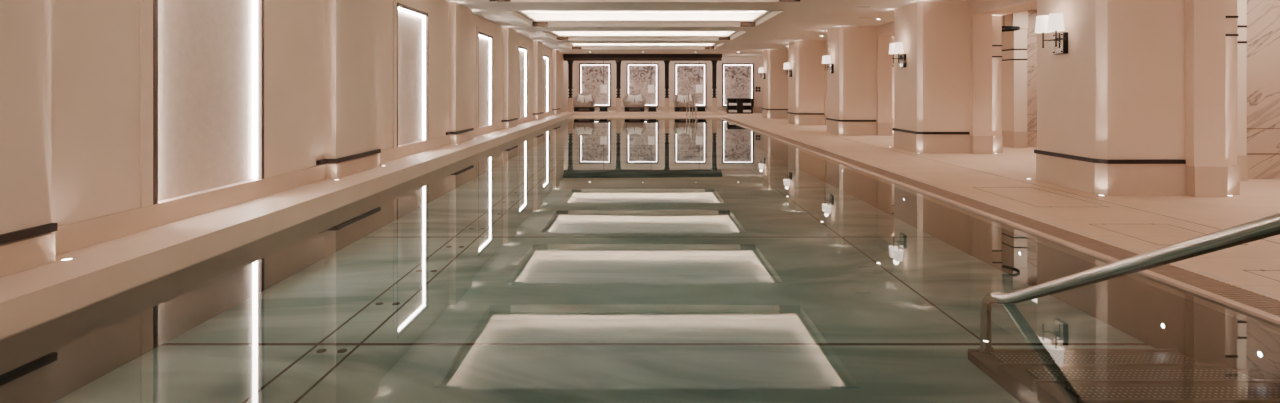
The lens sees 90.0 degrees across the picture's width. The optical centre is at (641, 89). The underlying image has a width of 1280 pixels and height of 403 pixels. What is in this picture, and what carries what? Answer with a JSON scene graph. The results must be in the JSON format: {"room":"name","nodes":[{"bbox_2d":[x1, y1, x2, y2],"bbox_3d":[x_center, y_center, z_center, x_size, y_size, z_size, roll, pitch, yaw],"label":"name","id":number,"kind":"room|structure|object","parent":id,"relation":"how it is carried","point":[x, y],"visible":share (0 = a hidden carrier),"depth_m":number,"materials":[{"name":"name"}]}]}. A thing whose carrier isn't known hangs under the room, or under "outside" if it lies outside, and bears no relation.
{"room":"indoor swimming pool","nodes":[
{"label":"indoor swimming pool","id":0,"kind":"room"},
{"bbox_2d":[51,0,568,225],"bbox_3d":[-3.470,-0.215,13.850,0.200,2.630,32.700,0,0,0],"label":"wall","id":1,"kind":"structure","parent":0,"point":[95,44],"depth_m":4.26,"materials":[{"name":"paint"}]},
{"bbox_2d":[0,0,57,277],"bbox_3d":[-3.296,-0.289,2.891,0.149,2.479,1.282,0,0,0],"label":"pilaster","id":2,"kind":"object","parent":1,"relation":"attached to","point":[27,241],"visible":1,"depth_m":3.37,"materials":[{"name":"paint"}]},
{"bbox_2d":[140,0,270,206],"bbox_3d":[-3.414,-0.255,5.045,0.122,2.090,1.490,0,0,0],"label":"wall panel","id":3,"kind":"object","parent":1,"relation":"attached to","point":[205,65],"visible":0.97,"depth_m":5.00,"materials":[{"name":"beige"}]},
{"bbox_2d":[51,108,562,255],"bbox_3d":[-3.361,0.870,14.150,0.018,0.160,26.300,0,0,0],"label":"baseboard","id":4,"kind":"structure","parent":1,"relation":"attached to","point":[81,234],"depth_m":4.81,"materials":[{"name":"stone"}]},
{"bbox_2d":[316,0,380,178],"bbox_3d":[-3.296,-0.289,7.271,0.149,2.479,1.282,0,0,0],"label":"pilaster","id":5,"kind":"object","parent":1,"relation":"attached to","point":[350,26],"visible":1,"depth_m":7.14,"materials":[{"name":"beige paint"}]},
{"bbox_2d":[393,0,429,147],"bbox_3d":[-3.414,-0.255,9.425,0.122,2.090,1.490,0,0,0],"label":"wall panel","id":6,"kind":"object","parent":1,"relation":"attached to","point":[411,19],"visible":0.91,"depth_m":9.50,"materials":[{"name":"paint"}]},
{"bbox_2d":[446,2,473,143],"bbox_3d":[-3.296,-0.289,11.651,0.149,2.479,1.282,0,0,0],"label":"pilaster","id":7,"kind":"object","parent":1,"relation":"attached to","point":[460,16],"visible":1,"depth_m":11.48,"materials":[{"name":"beige paint"}]},
{"bbox_2d":[476,26,493,127],"bbox_3d":[-3.414,-0.255,13.805,0.122,2.090,1.490,0,0,0],"label":"wall panel","id":8,"kind":"object","parent":1,"relation":"attached to","point":[484,38],"visible":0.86,"depth_m":13.94,"materials":[{"name":"paint"}]},
{"bbox_2d":[501,27,517,128],"bbox_3d":[-3.296,-0.289,16.031,0.149,2.479,1.282,0,0,0],"label":"pilaster","id":9,"kind":"object","parent":1,"relation":"attached to","point":[510,118],"visible":1,"depth_m":15.74,"materials":[{"name":"beige paint"}]},
{"bbox_2d":[518,42,527,118],"bbox_3d":[-3.414,-0.255,18.185,0.122,2.090,1.490,0,0,0],"label":"wall panel","id":10,"kind":"object","parent":1,"relation":"attached to","point":[522,48],"visible":0.8,"depth_m":18.39,"materials":[{"name":"paint"}]},
{"bbox_2d":[532,41,543,119],"bbox_3d":[-3.296,-0.289,20.411,0.149,2.479,1.282,0,0,0],"label":"pilaster","id":11,"kind":"object","parent":1,"relation":"attached to","point":[538,112],"visible":1,"depth_m":19.98,"materials":[{"name":"beige paint"}]},
{"bbox_2d":[543,52,548,111],"bbox_3d":[-3.414,-0.255,22.565,0.122,2.090,1.490,0,0,0],"label":"wall panel","id":12,"kind":"object","parent":1,"relation":"attached to","point":[545,55],"visible":0.66,"depth_m":22.80,"materials":[{"name":"paint"}]},
{"bbox_2d":[552,49,559,114],"bbox_3d":[-3.296,-0.289,24.791,0.149,2.479,1.282,0,0,0],"label":"pilaster","id":13,"kind":"object","parent":1,"relation":"attached to","point":[556,54],"visible":1,"depth_m":24.45,"materials":[{"name":"beige paint"}]},
{"bbox_2d":[53,182,1155,402],"bbox_3d":[0.080,1.569,13.150,6.080,0.102,24.300,0,0,0],"label":"pool water","id":14,"kind":"structure","parent":0,"point":[569,262],"depth_m":4.33,"materials":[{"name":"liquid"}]},
{"bbox_2d":[316,349,346,352],"bbox_3d":[-1.800,1.516,3.720,0.174,0.007,0.054,0,0,0],"label":"inlet","id":15,"kind":"object","parent":14,"relation":"on","point":[319,350],"visible":1,"depth_m":3.71,"materials":[{"name":"metal"}]},
{"bbox_2d":[375,302,399,304],"bbox_3d":[-1.800,1.516,4.540,0.174,0.007,0.054,0,0,0],"label":"inlet","id":16,"kind":"object","parent":14,"relation":"on","point":[378,303],"visible":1,"depth_m":4.53,"materials":[{"name":"metal"}]},
{"bbox_2d":[686,93,695,117],"bbox_3d":[1.976,0.835,25.371,0.286,1.374,1.016,0,0,-3],"label":"pool handrail","id":17,"kind":"object","parent":14,"relation":"on","point":[687,93],"visible":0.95,"depth_m":25.34,"materials":[{"name":"metal"}]},
{"bbox_2d":[968,349,1279,402],"bbox_3d":[2.429,1.335,2.560,1.178,0.371,2.100,0,0,0],"label":"stair","id":18,"kind":"structure","parent":14,"relation":"on","point":[1028,375],"depth_m":3.15,"materials":[{"name":"tile"}]},
{"bbox_2d":[978,212,1279,353],"bbox_3d":[1.913,0.800,2.058,0.095,1.319,3.105,0,0,0],"label":"pool handrail","id":19,"kind":"object","parent":18,"relation":"on","point":[1268,226],"visible":1,"depth_m":2.44,"materials":[{"name":"metal"}]},
{"bbox_2d":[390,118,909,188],"bbox_3d":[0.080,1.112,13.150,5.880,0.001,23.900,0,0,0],"label":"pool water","id":20,"kind":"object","parent":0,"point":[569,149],"visible":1,"depth_m":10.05,"materials":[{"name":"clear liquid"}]},
{"bbox_2d":[572,57,762,106],"bbox_3d":[3.215,-0.215,30.100,13.170,2.630,0.200,0,0,0],"label":"wall","id":21,"kind":"structure","parent":0,"point":[758,61],"depth_m":30.00,"materials":[{"name":"paint"}]},
{"bbox_2d":[579,63,610,106],"bbox_3d":[-2.170,-0.215,29.944,1.470,2.030,0.110,0,0,0],"label":"framed panel","id":22,"kind":"object","parent":21,"relation":"attached to","point":[590,74],"visible":0.84,"depth_m":29.97,"materials":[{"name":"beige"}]},
{"bbox_2d":[627,63,657,106],"bbox_3d":[0.050,-0.215,29.944,1.470,2.030,0.110,0,0,0],"label":"framed panel","id":23,"kind":"object","parent":21,"relation":"attached to","point":[639,75],"visible":0.71,"depth_m":29.97,"materials":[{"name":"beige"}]},
{"bbox_2d":[573,107,762,112],"bbox_3d":[3.115,0.945,29.991,12.970,0.310,0.018,0,0,0],"label":"baseboard","id":24,"kind":"structure","parent":21,"relation":"attached to","point":[755,109],"depth_m":29.98,"materials":[{"name":"stone"}]},
{"bbox_2d":[675,63,705,105],"bbox_3d":[2.290,-0.215,29.944,1.470,2.030,0.110,0,0,0],"label":"framed panel","id":25,"kind":"object","parent":21,"relation":"attached to","point":[686,74],"visible":0.71,"depth_m":29.97,"materials":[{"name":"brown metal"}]},
{"bbox_2d":[722,63,753,106],"bbox_3d":[4.510,-0.215,29.944,1.470,2.030,0.110,0,0,0],"label":"framed panel","id":26,"kind":"object","parent":21,"relation":"attached to","point":[737,78],"visible":0.76,"depth_m":29.97,"materials":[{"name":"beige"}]},
{"bbox_2d":[755,86,760,91],"bbox_3d":[5.460,-0.020,29.992,0.260,0.260,0.016,0,0,0],"label":"switch panel","id":27,"kind":"object","parent":21,"relation":"attached to","point":[757,88],"visible":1,"depth_m":29.98,"materials":[{"name":"paint"}]},
{"bbox_2d":[445,0,1036,56],"bbox_3d":[3.115,-1.580,13.750,13.370,0.100,32.900,0,0,0],"label":"ceiling","id":28,"kind":"structure","parent":0,"point":[805,19],"depth_m":13.75,"materials":[{"name":"paint"}]},
{"bbox_2d":[600,61,606,93],"bbox_3d":[-1.690,-0.665,28.600,0.300,1.730,0.300,0,0,0],"label":"pendant lamp","id":29,"kind":"object","parent":28,"relation":"hanging from","point":[603,88],"visible":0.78,"depth_m":28.49,"materials":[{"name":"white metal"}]},
{"bbox_2d":[541,31,745,40],"bbox_3d":[0.060,-1.730,18.365,6.100,0.399,3.830,0,0,0],"label":"coffer","id":30,"kind":"object","parent":28,"relation":"attached to","point":[557,35],"visible":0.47,"depth_m":19.93,"materials":[{"name":"white paint"}]},
{"bbox_2d":[562,43,724,48],"bbox_3d":[0.060,-1.730,22.745,6.100,0.399,3.830,0,0,0],"label":"coffer","id":31,"kind":"object","parent":28,"relation":"attached to","point":[570,45],"visible":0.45,"depth_m":24.31,"materials":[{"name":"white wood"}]},
{"bbox_2d":[507,11,781,26],"bbox_3d":[0.060,-1.730,13.985,6.100,0.399,3.830,0,0,0],"label":"coffer","id":32,"kind":"object","parent":28,"relation":"attached to","point":[533,18],"visible":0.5,"depth_m":15.55,"materials":[{"name":"white paint"}]},
{"bbox_2d":[488,0,801,1],"bbox_3d":[0.060,-1.730,9.605,6.100,0.399,3.830,0,0,0],"label":"coffer","id":33,"kind":"object","parent":28,"relation":"attached to","point":[488,0],"visible":1,"depth_m":11.17,"materials":[{"name":"white paint"}]},
{"bbox_2d":[648,85,653,93],"bbox_3d":[0.430,-0.665,28.600,0.300,1.730,0.300,0,0,0],"label":"pendant lamp","id":34,"kind":"object","parent":28,"relation":"hanging from","point":[650,87],"visible":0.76,"depth_m":28.47,"materials":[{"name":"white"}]},
{"bbox_2d":[696,61,702,93],"bbox_3d":[2.580,-0.665,28.600,0.300,1.730,0.300,0,0,0],"label":"pendant lamp","id":35,"kind":"object","parent":28,"relation":"hanging from","point":[698,87],"visible":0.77,"depth_m":28.49,"materials":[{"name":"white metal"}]},
{"bbox_2d":[825,0,1036,47],"bbox_3d":[5.952,-1.405,13.750,0.555,0.250,32.500,0,0,0],"label":"trim","id":36,"kind":"structure","parent":28,"relation":"attached to","point":[977,7],"depth_m":10.50,"materials":[{"name":"paint"}]},
{"bbox_2d":[1002,13,1019,31],"bbox_3d":[6.620,-1.315,11.900,0.720,0.430,0.720,0,0,0],"label":"ring chandelier","id":37,"kind":"object","parent":28,"relation":"hanging from","point":[1004,28],"visible":0.38,"depth_m":11.66,"materials":[{"name":"black metal"}]},
{"bbox_2d":[572,113,1279,300],"bbox_3d":[3.115,1.200,13.750,12.970,0.200,32.500,0,0,0],"label":"floor","id":38,"kind":"structure","parent":0,"point":[1258,198],"depth_m":6.19,"materials":[{"name":"stone"}]},
{"bbox_2d":[566,110,726,114],"bbox_3d":[0.140,1.036,28.650,7.020,0.128,2.700,0,0,0],"label":"trim","id":39,"kind":"structure","parent":38,"relation":"on","point":[596,112],"depth_m":27.30,"materials":[{"name":"stone"}]},
{"bbox_2d":[573,93,595,111],"bbox_3d":[-2.540,0.549,28.615,1.060,0.845,0.830,0,0,0],"label":"lounge chair","id":40,"kind":"object","parent":39,"relation":"on","point":[578,106],"visible":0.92,"depth_m":28.24,"materials":[{"name":"beige fabric"}]},
{"bbox_2d":[577,94,584,102],"bbox_3d":[-2.705,0.397,28.600,0.407,0.403,0.178,0,0,5],"label":"cushion","id":41,"kind":"object","parent":40,"relation":"on","point":[580,98],"visible":1,"depth_m":28.54,"materials":[{"name":"white fabric"}]},
{"bbox_2d":[585,94,592,102],"bbox_3d":[-2.375,0.397,28.600,0.407,0.403,0.178,0,0,-5],"label":"cushion","id":42,"kind":"object","parent":40,"relation":"on","point":[588,98],"visible":1,"depth_m":28.54,"materials":[{"name":"white fabric"}]},
{"bbox_2d":[598,106,608,111],"bbox_3d":[-1.690,0.865,28.600,0.500,0.215,0.500,0,0,0],"label":"side table","id":43,"kind":"object","parent":39,"relation":"on","point":[602,108],"visible":1,"depth_m":28.43,"materials":[{"name":"black wood"}]},
{"bbox_2d":[622,93,645,111],"bbox_3d":[-0.310,0.549,28.615,1.060,0.845,0.830,0,0,0],"label":"lounge chair","id":44,"kind":"object","parent":39,"relation":"on","point":[629,106],"visible":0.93,"depth_m":28.24,"materials":[{"name":"beige fabric"}]},
{"bbox_2d":[626,94,634,102],"bbox_3d":[-0.475,0.397,28.600,0.407,0.403,0.178,0,0,5],"label":"cushion","id":45,"kind":"object","parent":44,"relation":"on","point":[630,98],"visible":1,"depth_m":28.54,"materials":[{"name":"white fabric"}]},
{"bbox_2d":[635,94,642,102],"bbox_3d":[-0.145,0.397,28.600,0.407,0.403,0.178,0,0,-5],"label":"cushion","id":46,"kind":"object","parent":44,"relation":"on","point":[638,98],"visible":1,"depth_m":28.54,"materials":[{"name":"white fabric"}]},
{"bbox_2d":[563,54,721,111],"bbox_3d":[0.050,-0.279,27.500,6.780,2.501,0.400,0,0,0],"label":"pergola","id":47,"kind":"object","parent":39,"relation":"on","point":[570,58],"visible":0.96,"depth_m":27.33,"materials":[{"name":"wood"}]},
{"bbox_2d":[647,106,657,111],"bbox_3d":[0.480,0.865,28.600,0.500,0.215,0.500,0,0,0],"label":"side table","id":48,"kind":"object","parent":39,"relation":"on","point":[650,108],"visible":1,"depth_m":28.43,"materials":[{"name":"black wood"}]},
{"bbox_2d":[673,93,696,111],"bbox_3d":[1.920,0.549,28.615,1.060,0.845,0.830,0,0,0],"label":"lounge chair","id":49,"kind":"object","parent":39,"relation":"on","point":[678,106],"visible":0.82,"depth_m":28.24,"materials":[{"name":"beige fabric"}]},
{"bbox_2d":[676,94,684,102],"bbox_3d":[1.755,0.397,28.600,0.407,0.403,0.178,0,0,5],"label":"cushion","id":50,"kind":"object","parent":49,"relation":"on","point":[680,98],"visible":0.99,"depth_m":28.54,"materials":[{"name":"white fabric"}]},
{"bbox_2d":[684,94,691,102],"bbox_3d":[2.085,0.397,28.600,0.407,0.403,0.178,0,0,-5],"label":"cushion","id":51,"kind":"object","parent":49,"relation":"on","point":[690,98],"visible":0.64,"depth_m":28.55,"materials":[{"name":"white fabric"}]},
{"bbox_2d":[696,106,706,111],"bbox_3d":[2.660,0.865,28.600,0.500,0.215,0.500,0,0,0],"label":"side table","id":52,"kind":"object","parent":39,"relation":"on","point":[699,108],"visible":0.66,"depth_m":28.43,"materials":[{"name":"black wood"}]},
{"bbox_2d":[726,98,752,113],"bbox_3d":[4.540,0.750,29.660,1.170,0.700,0.400,0,0,0],"label":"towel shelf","id":53,"kind":"object","parent":38,"relation":"on","point":[739,107],"visible":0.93,"depth_m":29.47,"materials":[{"name":"brown wood"}]},
{"bbox_2d":[762,49,787,118],"bbox_3d":[5.501,-0.214,24.727,1.482,2.629,1.287,0,0,0],"label":"pillar","id":54,"kind":"structure","parent":38,"relation":"on","point":[775,85],"depth_m":24.20,"materials":[{"name":"beige paint"}]},
{"bbox_2d":[758,68,765,78],"bbox_3d":[4.670,-0.627,24.790,0.237,0.445,0.394,0,0,0],"label":"wall sconce","id":55,"kind":"object","parent":54,"relation":"attached to","point":[761,70],"visible":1,"depth_m":24.70,"materials":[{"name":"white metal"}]},
{"bbox_2d":[787,40,826,124],"bbox_3d":[5.501,-0.214,20.346,1.482,2.629,1.287,0,0,0],"label":"pillar","id":56,"kind":"structure","parent":38,"relation":"on","point":[807,86],"depth_m":19.82,"materials":[{"name":"beige paint"}]},
{"bbox_2d":[783,63,791,76],"bbox_3d":[4.670,-0.627,20.410,0.237,0.445,0.394,0,0,0],"label":"wall sconce","id":57,"kind":"object","parent":56,"relation":"attached to","point":[786,65],"visible":1,"depth_m":20.29,"materials":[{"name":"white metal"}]},
{"bbox_2d":[826,26,893,135],"bbox_3d":[5.501,-0.214,15.966,1.482,2.629,1.287,0,0,0],"label":"pillar","id":58,"kind":"structure","parent":38,"relation":"on","point":[860,89],"depth_m":15.44,"materials":[{"name":"beige paint"}]},
{"bbox_2d":[822,55,833,73],"bbox_3d":[4.670,-0.627,16.030,0.237,0.445,0.394,0,0,0],"label":"wall sconce","id":59,"kind":"object","parent":58,"relation":"attached to","point":[826,59],"visible":1,"depth_m":15.94,"materials":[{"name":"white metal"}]},
{"bbox_2d":[892,1,1002,153],"bbox_3d":[5.501,-0.214,11.586,1.482,2.629,1.287,0,0,0],"label":"pillar","id":60,"kind":"structure","parent":38,"relation":"on","point":[948,94],"depth_m":11.06,"materials":[{"name":"beige paint"}]},
{"bbox_2d":[889,42,906,67],"bbox_3d":[4.670,-0.627,11.650,0.237,0.445,0.394,0,0,0],"label":"wall sconce","id":61,"kind":"object","parent":60,"relation":"attached to","point":[897,47],"visible":1,"depth_m":11.56,"materials":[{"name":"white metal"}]},
{"bbox_2d":[899,54,902,66],"bbox_3d":[4.731,-0.525,11.650,0.004,0.230,0.170,0,0,0],"label":"mirror","id":62,"kind":"object","parent":61,"relation":"attached to","point":[901,55],"depth_m":11.64,"materials":[{"name":"silver metal"}]},
{"bbox_2d":[1002,29,1027,147],"bbox_3d":[7.149,-0.025,12.374,0.262,2.250,0.612,0,0,0],"label":"pier","id":63,"kind":"object","parent":38,"relation":"on","point":[1014,43],"visible":0.8,"depth_m":12.08,"materials":[{"name":"paint"}]},
{"bbox_2d":[752,116,1279,243],"bbox_3d":[4.559,1.099,12.000,0.008,0.001,29.000,0,0,0],"label":"trim","id":64,"kind":"structure","parent":38,"relation":"on","point":[752,116],"depth_m":6.71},
{"bbox_2d":[972,187,1107,206],"bbox_3d":[4.055,1.099,6.600,0.670,0.002,1.215,0,0,0],"label":"floor hatch","id":65,"kind":"object","parent":38,"relation":"on","point":[972,187],"visible":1,"depth_m":7.20,"materials":[{"name":"stone"}]},
{"bbox_2d":[1034,0,1239,196],"bbox_3d":[5.501,-0.214,7.207,1.482,2.629,1.287,0,0,0],"label":"pillar","id":66,"kind":"structure","parent":38,"relation":"on","point":[1142,100],"depth_m":6.68,"materials":[{"name":"paint"}]},
{"bbox_2d":[1035,13,1067,53],"bbox_3d":[4.670,-0.627,7.270,0.237,0.445,0.394,0,0,0],"label":"wall sconce","id":67,"kind":"object","parent":66,"relation":"attached to","point":[1053,21],"visible":1,"depth_m":7.19,"materials":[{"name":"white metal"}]},
{"bbox_2d":[1053,33,1062,53],"bbox_3d":[4.731,-0.525,7.270,0.004,0.230,0.170,0,0,0],"label":"mirror","id":68,"kind":"object","parent":67,"relation":"attached to","point":[1059,49],"depth_m":7.26,"materials":[{"name":"silver metal"}]},
{"bbox_2d":[1090,224,1246,244],"bbox_3d":[3.980,1.099,4.885,0.640,0.002,0.725,0,0,0],"label":"floor hatch","id":69,"kind":"object","parent":38,"relation":"on","point":[1090,224],"visible":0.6,"depth_m":4.96,"materials":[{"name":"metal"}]},
{"bbox_2d":[1237,0,1247,180],"bbox_3d":[7.149,-0.025,7.994,0.262,2.250,0.612,0,0,0],"label":"pier","id":70,"kind":"object","parent":38,"relation":"on","point":[1242,157],"visible":0.13,"depth_m":7.70,"materials":[{"name":"paint"}]},
{"bbox_3d":[0.235,1.210,13.250,6.190,0.180,24.300,0,0,0],"label":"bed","id":71,"kind":"object","parent":38,"relation":"in","visible":0},
{"bbox_2d":[569,117,717,117],"bbox_3d":[0.091,1.110,25.280,5.902,0.020,0.230,0,0,0],"label":"overflow grating","id":72,"kind":"object","parent":71,"relation":"on","point":[569,117],"visible":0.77,"depth_m":25.32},
{"bbox_2d":[719,117,1279,316],"bbox_3d":[3.205,1.110,13.248,0.244,0.020,24.296,0,0,0],"label":"pool edge","id":73,"kind":"object","parent":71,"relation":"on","point":[1261,302],"visible":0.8,"depth_m":4.67,"materials":[{"name":"beige stone"}]},
{"bbox_2d":[1027,10,1036,146],"bbox_3d":[8.440,-0.215,12.415,2.320,2.630,0.330,0,0,0],"label":"wall","id":74,"kind":"structure","parent":0,"point":[1031,35],"depth_m":12.25,"materials":[{"name":"stone"}]},
{"bbox_2d":[1002,10,1027,28],"bbox_3d":[7.140,-1.340,12.370,0.280,0.380,0.620,0,0,0],"label":"trim","id":75,"kind":"structure","parent":74,"relation":"attached to","point":[1020,19],"depth_m":12.06,"materials":[{"name":"paint"}]},
{"bbox_2d":[834,186,1279,378],"bbox_3d":[0.110,1.320,13.200,5.940,0.400,24.400,0,0,0],"label":"wall","id":76,"kind":"structure","parent":0,"point":[1136,308],"depth_m":4.12,"materials":[{"name":"stone"}]},
{"bbox_2d":[0,185,460,402],"bbox_3d":[-3.010,1.360,13.050,0.300,0.480,24.100,0,0,0],"label":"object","id":77,"kind":"structure","parent":76,"relation":"attached to","point":[47,362],"depth_m":3.87,"materials":[{"name":"stone"}]},
{"bbox_2d":[0,112,573,340],"bbox_3d":[-3.115,1.035,14.150,0.510,0.170,26.300,0,0,0],"label":"pool ledge","id":78,"kind":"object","parent":76,"relation":"attached to","point":[31,298],"depth_m":4.17,"materials":[{"name":"stone"}]},
{"bbox_2d":[57,257,76,261],"bbox_3d":[-3.205,0.948,3.570,0.084,0.005,0.084,0,0,0],"label":"uplight","id":79,"kind":"object","parent":78,"relation":"in","point":[69,258],"visible":1,"depth_m":3.57,"materials":[{"name":"silver metal"}]},
{"bbox_2d":[720,118,1279,334],"bbox_3d":[0.110,1.128,13.130,5.940,0.064,24.060,0,0,0],"label":"pool coping","id":80,"kind":"object","parent":76,"relation":"on","point":[1265,320],"visible":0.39,"depth_m":4.21,"materials":[{"name":"stone"}]},
{"bbox_2d":[1160,322,1166,328],"bbox_3d":[3.017,1.365,3.700,0.007,0.040,0.040,0,0,0],"label":"lamp","id":81,"kind":"object","parent":76,"relation":"attached to","point":[1162,324],"visible":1,"depth_m":3.70,"materials":[{"name":"glass"}]},
{"bbox_2d":[1256,350,1264,358],"bbox_3d":[3.017,1.290,3.120,0.007,0.040,0.040,0,0,0],"label":"lamp","id":82,"kind":"object","parent":76,"relation":"attached to","point":[1261,355],"visible":1,"depth_m":3.12,"materials":[{"name":"metal"}]},
{"bbox_2d":[1247,0,1279,178],"bbox_3d":[8.440,-0.215,8.035,2.320,2.630,0.330,0,0,0],"label":"wall","id":83,"kind":"structure","parent":0,"point":[1263,16],"depth_m":7.87,"materials":[{"name":"stone"}]},
{"bbox_2d":[1247,128,1279,128],"bbox_3d":[8.440,0.634,7.867,2.320,0.321,0.005,0,0,0],"label":"trim","id":84,"kind":"structure","parent":83,"relation":"attached to","point":[1247,128],"depth_m":7.87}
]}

